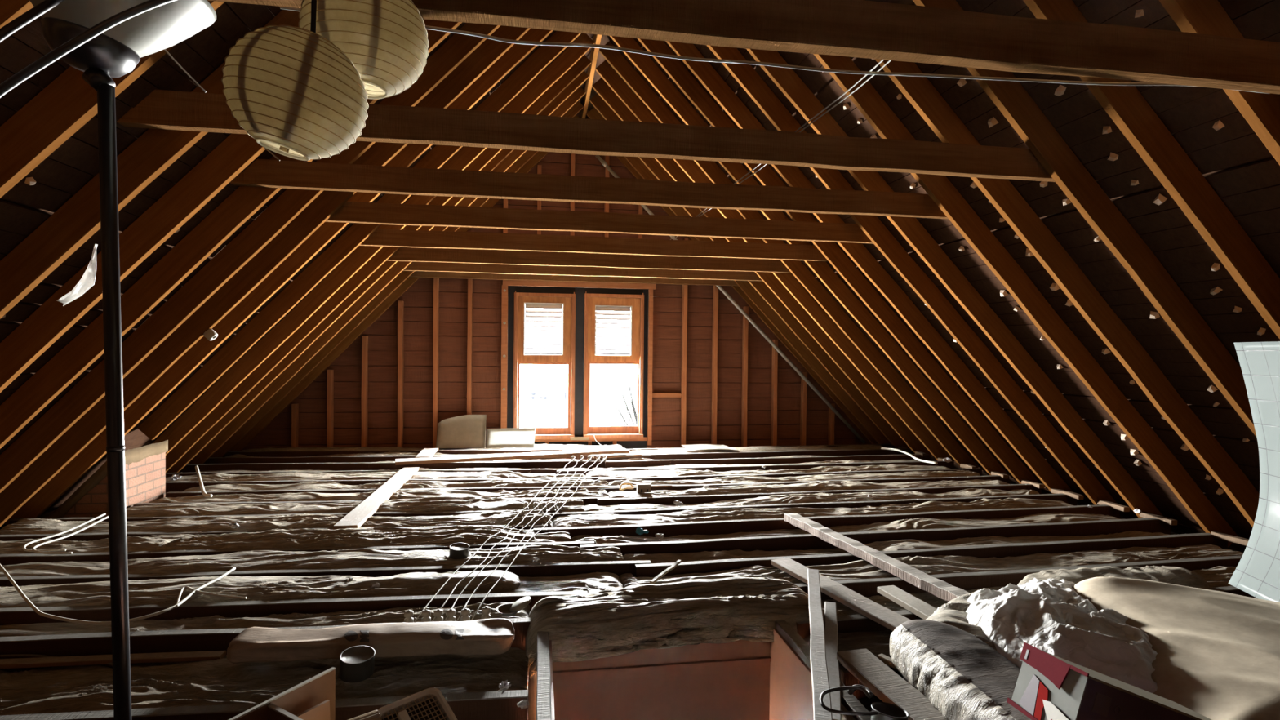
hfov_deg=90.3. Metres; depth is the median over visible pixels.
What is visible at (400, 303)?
stud
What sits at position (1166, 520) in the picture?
block
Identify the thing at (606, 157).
stud
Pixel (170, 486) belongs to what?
joist
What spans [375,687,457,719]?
crate
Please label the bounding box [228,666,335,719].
cardboard box
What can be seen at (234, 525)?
paper scrap
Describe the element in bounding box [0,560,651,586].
joist
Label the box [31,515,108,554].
cable
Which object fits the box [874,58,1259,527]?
rafter
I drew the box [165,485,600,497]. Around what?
joist
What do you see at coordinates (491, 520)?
paper scrap
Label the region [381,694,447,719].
grille
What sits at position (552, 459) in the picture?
insulation batt
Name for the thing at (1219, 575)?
insulation batt
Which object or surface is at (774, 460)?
joist
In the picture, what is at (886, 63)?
overhead wire
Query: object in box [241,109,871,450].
wall
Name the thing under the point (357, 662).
tin can
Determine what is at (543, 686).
board
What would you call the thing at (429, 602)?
wire
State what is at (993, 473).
block
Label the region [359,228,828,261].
tie
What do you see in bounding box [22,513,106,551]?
cable
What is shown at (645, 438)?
trim
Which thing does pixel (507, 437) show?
sheet
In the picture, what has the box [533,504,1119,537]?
joist
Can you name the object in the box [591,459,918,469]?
insulation batt
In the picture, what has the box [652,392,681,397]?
blocking
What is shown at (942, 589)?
wooden plank
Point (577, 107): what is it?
rafter
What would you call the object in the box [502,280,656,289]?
trim
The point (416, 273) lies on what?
tie
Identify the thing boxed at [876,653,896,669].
batten
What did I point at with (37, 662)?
piece
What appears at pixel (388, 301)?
rafter
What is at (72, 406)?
rafter
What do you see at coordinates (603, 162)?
rafter
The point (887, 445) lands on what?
joist
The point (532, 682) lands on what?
floor
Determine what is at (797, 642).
hatch trimmer
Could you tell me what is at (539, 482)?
insulation batt
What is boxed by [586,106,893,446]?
rafter
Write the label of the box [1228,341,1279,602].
sheet
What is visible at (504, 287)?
trim
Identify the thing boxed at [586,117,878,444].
rafter
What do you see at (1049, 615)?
plastic bag
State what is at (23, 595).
cable
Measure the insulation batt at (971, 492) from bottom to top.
0.168 m
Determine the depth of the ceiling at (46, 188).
2.54 m
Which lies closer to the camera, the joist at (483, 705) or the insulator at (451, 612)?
the joist at (483, 705)
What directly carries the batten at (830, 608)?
on the joist at (851, 623)
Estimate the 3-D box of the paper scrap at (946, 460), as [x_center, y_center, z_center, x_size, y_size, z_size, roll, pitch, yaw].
[3.229,1.053,6.692,0.095,0.056,0.065,1,1,8]
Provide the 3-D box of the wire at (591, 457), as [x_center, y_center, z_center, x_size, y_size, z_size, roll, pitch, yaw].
[-0.665,1.049,4.643,0.034,0.060,4.010,1,1,4]
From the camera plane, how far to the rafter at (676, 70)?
5.54 m
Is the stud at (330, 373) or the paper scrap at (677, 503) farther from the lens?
the stud at (330, 373)
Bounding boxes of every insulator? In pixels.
[203,328,217,340]
[404,609,413,622]
[421,608,431,622]
[433,608,443,622]
[445,608,455,621]
[460,608,470,621]
[481,605,490,619]
[523,502,528,510]
[533,502,538,510]
[541,502,546,510]
[550,502,555,510]
[558,501,564,510]
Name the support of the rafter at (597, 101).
attached to the ceiling at (1206, 124)
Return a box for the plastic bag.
[965,577,1157,693]
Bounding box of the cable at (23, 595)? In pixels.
[0,564,235,625]
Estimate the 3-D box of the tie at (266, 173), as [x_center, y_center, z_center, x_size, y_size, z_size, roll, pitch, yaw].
[-0.063,-0.971,3.670,4.261,0.140,0.064,0,1,-9]
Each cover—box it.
[347,709,382,719]
[1071,576,1279,719]
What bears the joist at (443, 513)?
on the floor
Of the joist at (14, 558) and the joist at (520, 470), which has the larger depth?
the joist at (520, 470)
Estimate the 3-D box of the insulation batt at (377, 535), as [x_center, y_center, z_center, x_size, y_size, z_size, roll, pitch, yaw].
[-2.180,1.122,3.813,3.514,0.203,0.339,1,1,-6]
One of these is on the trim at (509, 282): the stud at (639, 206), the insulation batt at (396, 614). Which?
the stud at (639, 206)
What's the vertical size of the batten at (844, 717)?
0.032 m
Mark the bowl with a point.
(507, 609)
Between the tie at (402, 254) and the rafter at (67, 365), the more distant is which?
the tie at (402, 254)
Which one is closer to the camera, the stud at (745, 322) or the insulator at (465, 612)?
the insulator at (465, 612)
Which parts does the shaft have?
panel, panel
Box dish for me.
[495,595,531,616]
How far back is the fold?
3.13 m
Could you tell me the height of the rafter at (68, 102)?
4.172 m
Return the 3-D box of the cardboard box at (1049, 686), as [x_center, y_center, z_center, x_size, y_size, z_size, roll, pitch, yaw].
[1.238,0.918,1.633,0.500,0.343,0.219,1,1,-5]
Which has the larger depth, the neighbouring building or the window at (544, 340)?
the neighbouring building
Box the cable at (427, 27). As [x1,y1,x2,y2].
[280,6,1270,93]
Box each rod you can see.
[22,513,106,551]
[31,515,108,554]
[195,465,212,497]
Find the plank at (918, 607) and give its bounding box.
[876,585,937,619]
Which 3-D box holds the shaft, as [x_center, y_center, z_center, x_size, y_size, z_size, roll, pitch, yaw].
[0.228,1.440,1.824,0.950,0.630,1.710,0,1,-9]
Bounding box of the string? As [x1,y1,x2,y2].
[164,48,206,93]
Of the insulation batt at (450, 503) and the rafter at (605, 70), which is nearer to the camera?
the insulation batt at (450, 503)
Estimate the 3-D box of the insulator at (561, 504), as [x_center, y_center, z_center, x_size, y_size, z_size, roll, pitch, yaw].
[-0.568,1.048,4.584,0.038,0.057,0.037,0,1,-9]
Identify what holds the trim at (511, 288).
attached to the wall
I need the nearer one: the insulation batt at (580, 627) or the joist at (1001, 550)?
the insulation batt at (580, 627)
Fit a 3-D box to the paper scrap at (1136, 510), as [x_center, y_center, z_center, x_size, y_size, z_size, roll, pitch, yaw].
[3.573,1.086,4.573,0.065,0.034,0.046,0,1,-40]
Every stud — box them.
[291,403,298,447]
[326,369,333,447]
[360,335,368,447]
[397,300,404,447]
[432,278,439,448]
[466,279,472,414]
[502,199,507,233]
[537,164,542,234]
[569,153,575,235]
[604,155,608,237]
[637,204,642,238]
[680,238,688,447]
[711,285,718,444]
[741,306,748,446]
[770,339,777,445]
[800,372,807,445]
[827,403,835,444]
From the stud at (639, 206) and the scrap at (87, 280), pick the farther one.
the stud at (639, 206)
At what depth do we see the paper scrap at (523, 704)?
2.05 m
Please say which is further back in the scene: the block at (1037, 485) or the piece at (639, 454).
the piece at (639, 454)
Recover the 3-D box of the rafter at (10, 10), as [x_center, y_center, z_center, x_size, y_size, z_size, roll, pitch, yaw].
[-1.804,-0.866,1.678,4.002,4.172,0.046,0,1,-9]
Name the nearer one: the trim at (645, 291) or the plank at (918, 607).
the plank at (918, 607)
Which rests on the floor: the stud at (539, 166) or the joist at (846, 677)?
the joist at (846, 677)
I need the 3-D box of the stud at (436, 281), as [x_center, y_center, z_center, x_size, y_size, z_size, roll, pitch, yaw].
[-2.427,0.030,7.565,0.054,2.280,0.088,0,1,-9]
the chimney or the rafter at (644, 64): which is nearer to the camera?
the chimney
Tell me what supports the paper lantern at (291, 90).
hanging from the tie
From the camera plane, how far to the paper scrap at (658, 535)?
3.82 m
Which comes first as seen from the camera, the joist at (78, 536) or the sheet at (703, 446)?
the joist at (78, 536)
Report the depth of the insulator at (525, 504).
4.54 m
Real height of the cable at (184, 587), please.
0.011 m
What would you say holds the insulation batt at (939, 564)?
on the floor
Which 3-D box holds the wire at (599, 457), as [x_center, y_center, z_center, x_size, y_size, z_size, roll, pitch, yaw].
[-0.598,1.049,4.651,0.038,0.061,4.017,1,1,5]
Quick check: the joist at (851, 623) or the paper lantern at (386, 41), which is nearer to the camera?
the paper lantern at (386, 41)
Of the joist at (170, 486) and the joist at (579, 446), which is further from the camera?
the joist at (579, 446)
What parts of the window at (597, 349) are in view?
sill, sash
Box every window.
[513,285,575,439]
[582,288,644,438]
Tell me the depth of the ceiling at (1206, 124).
3.42 m
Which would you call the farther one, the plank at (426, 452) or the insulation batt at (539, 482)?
the plank at (426, 452)
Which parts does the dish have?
dish lid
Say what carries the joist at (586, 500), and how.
on the floor
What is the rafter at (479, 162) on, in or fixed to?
attached to the ceiling at (46, 188)
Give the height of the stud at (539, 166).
1.376 m
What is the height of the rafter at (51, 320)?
4.173 m
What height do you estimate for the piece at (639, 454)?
0.024 m
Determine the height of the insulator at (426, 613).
0.057 m
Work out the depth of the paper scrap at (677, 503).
4.69 m
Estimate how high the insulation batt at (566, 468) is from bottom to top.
0.126 m
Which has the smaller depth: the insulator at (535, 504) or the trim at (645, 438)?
the insulator at (535, 504)
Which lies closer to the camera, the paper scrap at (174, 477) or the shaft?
the shaft
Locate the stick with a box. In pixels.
[263,146,279,160]
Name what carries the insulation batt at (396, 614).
on the floor
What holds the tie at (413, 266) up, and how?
attached to the ceiling at (46, 188)
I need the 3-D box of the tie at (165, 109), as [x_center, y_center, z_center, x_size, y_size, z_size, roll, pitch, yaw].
[0.076,-0.957,2.783,4.261,0.141,0.063,0,1,-9]
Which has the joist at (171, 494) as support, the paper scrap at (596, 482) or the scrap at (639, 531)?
the paper scrap at (596, 482)
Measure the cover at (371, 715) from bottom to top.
0.163 m
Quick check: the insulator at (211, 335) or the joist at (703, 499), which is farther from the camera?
the joist at (703, 499)
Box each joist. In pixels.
[0,524,547,541]
[0,541,594,564]
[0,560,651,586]
[0,591,586,625]
[0,617,530,671]
[0,689,528,719]
[9,509,555,524]
[133,496,608,506]
[165,468,565,477]
[165,476,608,493]
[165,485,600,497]
[182,460,613,472]
[204,454,599,463]
[222,448,577,457]
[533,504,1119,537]
[546,493,1077,520]
[556,460,954,475]
[568,443,891,451]
[579,517,1170,555]
[591,448,909,460]
[597,475,1008,493]
[597,484,1041,506]
[598,467,982,483]
[604,453,928,468]
[635,533,1227,577]
[794,555,1242,599]
[795,586,1257,639]
[839,663,906,699]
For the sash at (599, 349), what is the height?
0.798 m
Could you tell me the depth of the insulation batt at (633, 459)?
7.22 m
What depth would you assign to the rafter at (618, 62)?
6.34 m
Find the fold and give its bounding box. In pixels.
[387,569,520,592]
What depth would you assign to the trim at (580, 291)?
7.82 m
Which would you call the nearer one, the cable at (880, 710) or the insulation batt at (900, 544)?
the cable at (880, 710)
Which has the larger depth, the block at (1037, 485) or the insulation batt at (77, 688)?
the block at (1037, 485)
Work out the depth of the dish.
2.75 m
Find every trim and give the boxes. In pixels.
[500,284,508,428]
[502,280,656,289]
[506,285,514,427]
[533,440,646,448]
[534,436,647,442]
[574,287,584,436]
[643,288,648,436]
[646,288,653,445]
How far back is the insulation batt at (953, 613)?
2.53 m
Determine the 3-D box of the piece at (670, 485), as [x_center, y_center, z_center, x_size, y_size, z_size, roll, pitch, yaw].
[-0.110,1.062,5.343,0.768,0.014,0.034,0,1,-9]
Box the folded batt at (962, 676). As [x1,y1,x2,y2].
[889,619,1031,719]
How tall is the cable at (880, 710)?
0.132 m
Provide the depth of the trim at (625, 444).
7.94 m
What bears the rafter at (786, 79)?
attached to the ceiling at (1206, 124)
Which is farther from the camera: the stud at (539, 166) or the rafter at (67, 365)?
the stud at (539, 166)
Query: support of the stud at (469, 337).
on the floor
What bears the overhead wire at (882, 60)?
on the tie at (165, 109)
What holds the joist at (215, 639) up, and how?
on the floor
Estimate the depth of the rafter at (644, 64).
5.92 m
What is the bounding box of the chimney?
[38,440,168,517]
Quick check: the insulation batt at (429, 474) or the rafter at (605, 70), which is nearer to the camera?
the insulation batt at (429, 474)
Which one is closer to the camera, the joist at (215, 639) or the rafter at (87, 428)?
the joist at (215, 639)
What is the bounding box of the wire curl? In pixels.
[618,482,634,490]
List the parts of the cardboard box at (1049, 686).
purple panel, red panel, panel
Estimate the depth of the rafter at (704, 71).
5.19 m
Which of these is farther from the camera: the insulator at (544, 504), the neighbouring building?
the neighbouring building
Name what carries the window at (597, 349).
in the wall
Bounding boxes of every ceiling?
[0,1,593,529]
[587,0,1279,552]
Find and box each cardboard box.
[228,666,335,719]
[1006,642,1211,719]
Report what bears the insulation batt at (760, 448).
on the floor
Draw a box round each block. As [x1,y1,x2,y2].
[569,435,588,439]
[636,483,650,493]
[915,451,926,456]
[960,463,976,468]
[991,471,1008,478]
[1021,480,1044,488]
[1050,488,1083,499]
[1097,499,1129,511]
[1139,511,1177,525]
[1210,531,1248,546]
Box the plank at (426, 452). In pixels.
[414,448,438,457]
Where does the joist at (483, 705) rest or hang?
on the floor
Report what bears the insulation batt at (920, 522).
on the floor
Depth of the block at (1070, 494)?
5.26 m
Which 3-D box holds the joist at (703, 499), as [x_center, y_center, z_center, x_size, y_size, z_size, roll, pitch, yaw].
[1.621,1.167,5.309,3.970,0.156,0.054,0,1,-11]
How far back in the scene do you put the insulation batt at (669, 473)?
6.22 m
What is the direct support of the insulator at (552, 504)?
on the joist at (443, 513)
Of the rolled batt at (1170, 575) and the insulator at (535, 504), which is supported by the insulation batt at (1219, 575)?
the rolled batt at (1170, 575)
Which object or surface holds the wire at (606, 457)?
attached to the insulator
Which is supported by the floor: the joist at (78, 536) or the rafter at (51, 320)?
the joist at (78, 536)
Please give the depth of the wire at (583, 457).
3.48 m
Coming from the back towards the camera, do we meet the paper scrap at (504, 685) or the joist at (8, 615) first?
the joist at (8, 615)
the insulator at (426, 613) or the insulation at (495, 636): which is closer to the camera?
the insulation at (495, 636)
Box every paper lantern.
[221,0,368,160]
[298,0,428,99]
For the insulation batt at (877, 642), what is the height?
0.146 m
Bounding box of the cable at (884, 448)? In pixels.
[881,447,937,464]
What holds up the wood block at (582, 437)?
attached to the window at (597, 349)
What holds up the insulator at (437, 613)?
on the joist at (215, 639)
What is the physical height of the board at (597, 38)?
0.194 m
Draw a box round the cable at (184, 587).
[175,586,246,608]
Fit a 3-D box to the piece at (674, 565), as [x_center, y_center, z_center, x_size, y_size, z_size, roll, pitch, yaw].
[0.136,1.093,3.293,0.026,0.031,0.314,1,1,31]
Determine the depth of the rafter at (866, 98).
3.92 m
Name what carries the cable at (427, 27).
attached to the tie at (860, 28)
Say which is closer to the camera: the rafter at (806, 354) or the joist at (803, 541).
the joist at (803, 541)
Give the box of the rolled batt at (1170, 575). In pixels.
[1017,565,1209,589]
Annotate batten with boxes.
[807,568,832,719]
[824,601,841,719]
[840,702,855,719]
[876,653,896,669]
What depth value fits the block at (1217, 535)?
4.02 m
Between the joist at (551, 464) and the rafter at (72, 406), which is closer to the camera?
the rafter at (72, 406)
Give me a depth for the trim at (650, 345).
7.91 m
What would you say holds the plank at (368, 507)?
on the joist at (171, 494)
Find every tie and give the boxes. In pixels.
[116,89,1054,182]
[207,0,1279,94]
[230,158,948,219]
[324,200,873,244]
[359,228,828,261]
[386,247,791,273]
[402,261,762,280]
[409,271,737,285]
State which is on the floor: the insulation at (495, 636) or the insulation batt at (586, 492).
the insulation batt at (586, 492)
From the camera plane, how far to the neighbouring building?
118.70 m
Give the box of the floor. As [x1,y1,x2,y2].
[528,517,1237,719]
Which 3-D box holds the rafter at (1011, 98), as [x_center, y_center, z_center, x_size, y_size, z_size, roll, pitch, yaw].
[2.088,-0.843,3.039,4.002,4.173,0.046,0,1,-9]
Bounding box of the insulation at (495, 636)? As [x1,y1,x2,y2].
[226,617,514,663]
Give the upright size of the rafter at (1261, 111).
4.170 m
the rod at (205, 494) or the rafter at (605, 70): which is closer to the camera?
the rod at (205, 494)
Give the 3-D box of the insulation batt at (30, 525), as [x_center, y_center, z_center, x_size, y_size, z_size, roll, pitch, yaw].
[-2.290,1.123,4.197,3.424,0.188,0.419,1,1,-5]
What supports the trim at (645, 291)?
attached to the wall
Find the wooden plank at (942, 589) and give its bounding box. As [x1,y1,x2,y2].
[784,512,969,601]
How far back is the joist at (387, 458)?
6.71 m
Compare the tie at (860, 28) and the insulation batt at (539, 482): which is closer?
the tie at (860, 28)
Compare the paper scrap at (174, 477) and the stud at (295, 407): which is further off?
the stud at (295, 407)
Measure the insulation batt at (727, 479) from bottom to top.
0.172 m
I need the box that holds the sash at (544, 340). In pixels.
[517,296,571,362]
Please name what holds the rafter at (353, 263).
attached to the ceiling at (46, 188)
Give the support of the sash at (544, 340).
attached to the window at (544, 340)
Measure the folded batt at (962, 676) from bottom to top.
0.217 m
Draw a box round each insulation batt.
[0,509,552,534]
[0,524,570,554]
[0,544,623,577]
[0,571,622,608]
[0,601,529,636]
[0,647,528,715]
[126,495,585,516]
[148,488,609,502]
[165,470,586,481]
[182,478,608,491]
[195,467,588,472]
[225,451,507,457]
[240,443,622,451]
[326,458,587,462]
[524,577,824,678]
[552,497,1074,527]
[570,512,1119,544]
[583,488,1039,511]
[586,464,949,478]
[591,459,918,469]
[599,444,884,455]
[608,470,980,485]
[608,479,1008,497]
[613,455,840,461]
[618,544,1243,587]
[622,530,1168,563]
[804,629,893,666]
[821,565,1236,616]
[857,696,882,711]
[925,592,996,650]
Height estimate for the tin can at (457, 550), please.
0.097 m
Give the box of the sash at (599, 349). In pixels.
[587,297,639,362]
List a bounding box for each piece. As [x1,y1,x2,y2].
[0,650,226,668]
[581,484,671,488]
[592,453,641,457]
[649,560,681,583]
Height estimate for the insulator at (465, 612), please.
0.057 m
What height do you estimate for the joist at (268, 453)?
0.156 m
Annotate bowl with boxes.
[495,603,517,616]
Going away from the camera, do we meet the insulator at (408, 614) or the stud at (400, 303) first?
the insulator at (408, 614)
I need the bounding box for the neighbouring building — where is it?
[519,365,568,427]
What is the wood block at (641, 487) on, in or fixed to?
on the insulation batt at (827, 485)
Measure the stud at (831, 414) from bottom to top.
0.643 m
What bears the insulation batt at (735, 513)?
on the floor
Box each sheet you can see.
[435,414,486,448]
[485,427,535,448]
[681,444,737,450]
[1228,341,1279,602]
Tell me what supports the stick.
attached to the tie at (165, 109)
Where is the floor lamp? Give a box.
[0,0,216,719]
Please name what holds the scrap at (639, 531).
on the insulation batt at (920, 522)
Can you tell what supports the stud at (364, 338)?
on the floor
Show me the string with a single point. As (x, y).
(165, 50)
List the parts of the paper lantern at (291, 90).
cord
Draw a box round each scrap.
[56,244,97,306]
[168,474,182,480]
[228,522,239,528]
[370,582,380,587]
[486,517,496,523]
[497,679,511,693]
[516,699,529,709]
[532,556,539,562]
[593,479,599,484]
[635,527,648,534]
[654,533,663,539]
[673,500,683,506]
[942,457,951,462]
[1133,508,1142,513]
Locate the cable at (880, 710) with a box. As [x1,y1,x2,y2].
[819,684,909,719]
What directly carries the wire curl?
on the insulation batt at (827, 485)
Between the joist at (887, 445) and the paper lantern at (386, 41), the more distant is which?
the joist at (887, 445)
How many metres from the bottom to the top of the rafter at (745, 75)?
4.170 m
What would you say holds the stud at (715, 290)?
on the floor
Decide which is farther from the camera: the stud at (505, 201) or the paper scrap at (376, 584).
the stud at (505, 201)
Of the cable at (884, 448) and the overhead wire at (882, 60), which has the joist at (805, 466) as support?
the cable at (884, 448)
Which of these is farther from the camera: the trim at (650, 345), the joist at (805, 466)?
the trim at (650, 345)
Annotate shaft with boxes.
[549,628,813,719]
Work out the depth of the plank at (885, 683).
2.15 m
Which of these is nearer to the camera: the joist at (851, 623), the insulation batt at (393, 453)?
the joist at (851, 623)
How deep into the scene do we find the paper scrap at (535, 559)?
3.40 m
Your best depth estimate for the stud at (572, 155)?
7.74 m
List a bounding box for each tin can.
[339,645,375,682]
[448,542,469,559]
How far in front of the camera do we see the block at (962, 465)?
6.51 m
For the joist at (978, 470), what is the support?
on the floor
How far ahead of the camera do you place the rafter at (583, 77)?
6.15 m
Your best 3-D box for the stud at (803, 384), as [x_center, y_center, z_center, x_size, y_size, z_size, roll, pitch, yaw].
[2.130,0.683,8.293,0.053,1.050,0.088,0,1,-9]
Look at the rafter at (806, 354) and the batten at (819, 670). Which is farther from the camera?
the rafter at (806, 354)
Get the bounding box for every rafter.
[0,0,34,28]
[0,0,224,198]
[0,8,299,318]
[0,19,462,448]
[0,22,500,493]
[0,25,529,526]
[0,133,265,392]
[4,28,553,524]
[137,31,581,439]
[151,33,595,455]
[165,54,591,471]
[165,71,589,472]
[186,86,586,464]
[210,100,583,457]
[228,115,579,451]
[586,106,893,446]
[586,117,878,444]
[589,93,911,451]
[591,77,931,457]
[595,60,954,461]
[595,155,865,443]
[599,40,978,468]
[609,35,1009,475]
[637,38,1039,484]
[665,40,1073,493]
[706,44,1117,504]
[746,48,1163,518]
[813,53,1238,547]
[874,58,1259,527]
[912,0,1256,436]
[1022,0,1279,339]
[1158,0,1279,164]
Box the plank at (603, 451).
[395,448,629,465]
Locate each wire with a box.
[414,457,575,622]
[431,457,583,622]
[444,457,591,621]
[456,457,599,621]
[471,457,606,620]
[670,59,884,239]
[673,60,891,239]
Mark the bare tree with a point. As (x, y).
(633, 410)
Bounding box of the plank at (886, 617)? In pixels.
[770,557,910,631]
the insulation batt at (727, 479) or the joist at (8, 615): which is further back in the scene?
the insulation batt at (727, 479)
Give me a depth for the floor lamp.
1.33 m
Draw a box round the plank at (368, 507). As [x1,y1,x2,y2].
[333,466,419,529]
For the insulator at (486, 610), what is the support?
on the joist at (215, 639)
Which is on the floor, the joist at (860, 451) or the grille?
the joist at (860, 451)
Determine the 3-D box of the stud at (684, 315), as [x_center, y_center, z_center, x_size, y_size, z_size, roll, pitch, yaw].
[0.559,-0.165,8.033,0.054,2.719,0.090,0,1,-9]
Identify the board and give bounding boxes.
[536,631,551,719]
[581,34,601,118]
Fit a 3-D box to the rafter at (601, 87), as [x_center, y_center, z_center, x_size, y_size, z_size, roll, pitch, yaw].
[1.447,-0.904,7.109,4.004,4.170,0.047,0,1,-9]
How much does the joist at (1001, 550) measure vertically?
0.156 m
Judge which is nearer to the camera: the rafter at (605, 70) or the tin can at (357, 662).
the tin can at (357, 662)
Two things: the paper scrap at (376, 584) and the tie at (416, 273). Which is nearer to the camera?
the paper scrap at (376, 584)
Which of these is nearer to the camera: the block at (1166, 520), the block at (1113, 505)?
the block at (1166, 520)
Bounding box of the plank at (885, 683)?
[836,648,947,719]
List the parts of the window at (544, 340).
sash, sill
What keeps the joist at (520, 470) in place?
on the floor
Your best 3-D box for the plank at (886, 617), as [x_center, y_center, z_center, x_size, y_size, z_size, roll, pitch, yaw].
[0.965,1.101,2.958,0.120,0.030,1.098,0,1,-22]
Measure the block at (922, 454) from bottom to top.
0.039 m
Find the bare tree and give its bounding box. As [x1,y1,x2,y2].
[609,376,637,426]
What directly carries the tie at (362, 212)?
attached to the rafter at (87, 428)
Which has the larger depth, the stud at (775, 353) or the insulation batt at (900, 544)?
the stud at (775, 353)
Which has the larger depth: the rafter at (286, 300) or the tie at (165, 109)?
the rafter at (286, 300)
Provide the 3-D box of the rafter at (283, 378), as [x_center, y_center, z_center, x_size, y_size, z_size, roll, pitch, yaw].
[-2.588,-0.940,6.665,4.002,4.173,0.046,0,1,-9]
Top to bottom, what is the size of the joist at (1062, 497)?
0.155 m
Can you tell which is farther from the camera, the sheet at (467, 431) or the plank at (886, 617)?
the sheet at (467, 431)
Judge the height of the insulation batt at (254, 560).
0.183 m
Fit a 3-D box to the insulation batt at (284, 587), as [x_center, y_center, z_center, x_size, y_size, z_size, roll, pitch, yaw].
[-1.942,1.150,3.012,3.741,0.174,0.427,1,1,-6]
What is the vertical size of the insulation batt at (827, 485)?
0.182 m
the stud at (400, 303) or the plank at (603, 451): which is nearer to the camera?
the plank at (603, 451)
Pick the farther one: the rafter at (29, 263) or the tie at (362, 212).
the tie at (362, 212)
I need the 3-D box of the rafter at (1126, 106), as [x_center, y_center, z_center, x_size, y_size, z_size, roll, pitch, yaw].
[2.156,-0.838,2.615,4.005,4.170,0.046,0,1,-9]
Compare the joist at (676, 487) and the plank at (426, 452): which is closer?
the joist at (676, 487)
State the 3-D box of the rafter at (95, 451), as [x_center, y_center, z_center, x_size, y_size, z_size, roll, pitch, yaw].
[-2.252,-0.907,4.532,4.006,4.168,0.046,0,1,-9]
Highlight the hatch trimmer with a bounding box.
[775,619,871,719]
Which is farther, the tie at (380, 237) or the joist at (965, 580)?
the tie at (380, 237)

